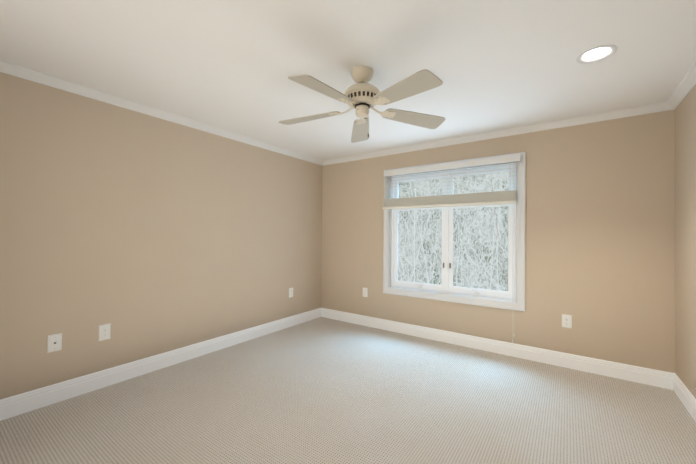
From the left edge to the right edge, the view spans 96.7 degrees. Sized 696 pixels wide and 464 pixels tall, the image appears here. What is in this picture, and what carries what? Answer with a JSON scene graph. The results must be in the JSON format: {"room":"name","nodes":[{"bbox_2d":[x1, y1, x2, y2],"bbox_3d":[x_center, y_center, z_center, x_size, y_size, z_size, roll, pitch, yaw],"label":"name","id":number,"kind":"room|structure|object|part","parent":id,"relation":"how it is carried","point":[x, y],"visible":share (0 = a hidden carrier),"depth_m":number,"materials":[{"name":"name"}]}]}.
{"room":"empty bedroom","nodes":[
{"label":"empty bedroom","id":0,"kind":"room"},
{"bbox_2d":[0,72,322,399],"bbox_3d":[-1.776,0.082,3.069,0.160,2.420,4.820,0,-1,35],"label":"wall","id":1,"kind":"structure","parent":0,"point":[145,235],"depth_m":2.74,"materials":[{"name":"beige paint"}]},
{"bbox_2d":[47,333,61,352],"bbox_3d":[-2.201,0.833,2.325,0.009,0.128,0.080,0,-1,35],"label":"jack","id":2,"kind":"object","parent":1,"relation":"attached to","point":[54,342],"visible":1,"depth_m":2.32,"materials":[{"name":"white plastic"}]},
{"bbox_2d":[99,323,110,340],"bbox_3d":[-2.023,0.835,2.576,0.009,0.128,0.080,0,-1,35],"label":"electrical outlet","id":3,"kind":"object","parent":1,"relation":"attached to","point":[104,331],"visible":1,"depth_m":2.57,"materials":[{"name":"white plastic"}]},
{"bbox_2d":[0,308,319,420],"bbox_3d":[-1.713,1.223,3.006,0.017,0.138,4.500,0,-1,35],"label":"baseboard","id":4,"kind":"structure","parent":1,"relation":"attached to","point":[16,405],"depth_m":2.71,"materials":[{"name":"white paint"}]},
{"bbox_2d":[0,60,323,165],"bbox_3d":[-1.675,-1.100,3.016,0.064,0.056,4.500,0,-1,35],"label":"crown molding","id":5,"kind":"structure","parent":1,"relation":"attached to","point":[5,67],"depth_m":2.70,"materials":[{"name":"white paint"}]},
{"bbox_2d":[289,288,292,297],"bbox_3d":[-0.792,0.844,4.314,0.009,0.128,0.080,0,-1,35],"label":"electrical outlet","id":6,"kind":"object","parent":1,"relation":"attached to","point":[290,292],"visible":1,"depth_m":4.30,"materials":[{"name":"white plastic"}]},
{"bbox_2d":[0,317,695,463],"bbox_3d":[-0.136,1.354,1.887,4.206,0.120,4.820,0,-1,35],"label":"floor","id":7,"kind":"structure","parent":0,"point":[321,390],"depth_m":2.22,"materials":[{"name":"carpet"}]},
{"bbox_2d":[0,0,695,160],"bbox_3d":[-0.115,-1.236,1.913,4.206,0.220,4.820,0,-1,35],"label":"ceiling","id":8,"kind":"structure","parent":0,"point":[233,65],"depth_m":1.99,"materials":[{"name":"paint"}]},
{"bbox_2d":[278,66,444,142],"bbox_3d":[0.075,-0.890,2.134,1.238,0.464,1.190,0,-1,35],"label":"ceiling fan","id":9,"kind":"object","parent":8,"relation":"hanging from","point":[362,96],"visible":1,"depth_m":2.08,"materials":[{"name":"beige metal"}]},
{"bbox_3d":[0.100,-0.890,2.165,0.253,0.464,0.253,0,-1,35],"label":"motor","id":10,"kind":"part","parent":9,"relation":"part of","materials":[{"name":"beige metal"}]},
{"bbox_2d":[576,45,617,63],"bbox_3d":[1.555,-1.204,1.942,0.204,0.196,0.204,0,-1,35],"label":"recessed light","id":11,"kind":"object","parent":8,"relation":"in","point":[596,54],"visible":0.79,"depth_m":1.95,"materials":[{"name":"white paint"}]},
{"bbox_2d":[321,109,674,372],"bbox_3d":[1.221,0.114,3.801,3.886,2.420,0.160,0,-1,35],"label":"wall","id":12,"kind":"structure","parent":0,"point":[600,232],"depth_m":3.03,"materials":[{"name":"beige paint"}]},
{"bbox_2d":[363,288,367,296],"bbox_3d":[0.240,0.854,4.381,0.080,0.128,0.009,0,-1,35],"label":"electrical outlet","id":13,"kind":"object","parent":12,"relation":"attached to","point":[365,292],"visible":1,"depth_m":4.37,"materials":[{"name":"white plastic"}]},
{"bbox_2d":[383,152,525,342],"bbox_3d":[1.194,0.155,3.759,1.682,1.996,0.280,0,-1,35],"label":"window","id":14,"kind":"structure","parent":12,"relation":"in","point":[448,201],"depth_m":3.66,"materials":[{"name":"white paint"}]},
{"bbox_3d":[1.224,-0.009,3.802,1.364,1.348,0.006,0,-1,35],"label":"glass","id":15,"kind":"part","parent":14,"relation":"part of","materials":[{"name":"clear glass"}]},
{"bbox_3d":[1.226,-0.006,3.804,1.500,1.490,0.102,0,-1,35],"label":"frame","id":16,"kind":"part","parent":14,"relation":"part of","materials":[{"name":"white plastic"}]},
{"bbox_2d":[324,102,663,164],"bbox_3d":[1.172,-1.069,3.717,3.720,0.056,0.064,0,-1,35],"label":"crown molding","id":17,"kind":"structure","parent":12,"relation":"attached to","point":[659,107],"depth_m":3.27,"materials":[{"name":"white paint"}]},
{"bbox_2d":[320,308,671,389],"bbox_3d":[1.154,1.254,3.721,3.810,0.138,0.017,0,-1,35],"label":"baseboard","id":18,"kind":"structure","parent":12,"relation":"attached to","point":[663,379],"depth_m":3.24,"materials":[{"name":"white paint"}]},
{"bbox_2d":[562,314,571,328],"bbox_3d":[2.143,0.874,3.032,0.080,0.128,0.009,0,-1,35],"label":"electrical outlet","id":19,"kind":"object","parent":12,"relation":"attached to","point":[566,321],"visible":1,"depth_m":3.03,"materials":[{"name":"white plastic"}]},
{"bbox_2d":[675,85,695,398],"bbox_3d":[1.525,0.086,0.730,0.160,2.420,4.820,0,-1,35],"label":"wall","id":20,"kind":"structure","parent":0,"point":[685,240],"depth_m":2.38,"materials":[{"name":"beige paint"}]},
{"bbox_2d":[664,62,695,110],"bbox_3d":[1.444,-1.096,0.807,0.064,0.056,4.500,0,-1,35],"label":"crown molding","id":21,"kind":"structure","parent":20,"relation":"attached to","point":[686,85],"depth_m":2.34,"materials":[{"name":"white paint"}]},
{"bbox_2d":[672,373,695,421],"bbox_3d":[1.443,1.227,0.770,0.017,0.138,4.500,0,-1,35],"label":"baseboard","id":22,"kind":"structure","parent":20,"relation":"attached to","point":[685,396],"depth_m":2.35,"materials":[{"name":"white paint"}]},
{"label":"outside","id":23,"kind":"structure","parent":0,"visible":0},
{"bbox_2d":[398,171,508,290],"bbox_3d":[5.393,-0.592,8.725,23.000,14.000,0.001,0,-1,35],"label":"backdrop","id":24,"kind":"structure","parent":23,"point":[472,264],"depth_m":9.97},
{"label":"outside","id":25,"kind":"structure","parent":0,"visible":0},
{"bbox_2d":[398,172,508,290],"bbox_3d":[3.967,-0.594,7.659,14.274,9.823,7.999,0,-1,35],"label":"branches","id":26,"kind":"object","parent":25,"point":[466,241],"depth_m":6.99,"materials":[{"name":"white plant"}]}
]}

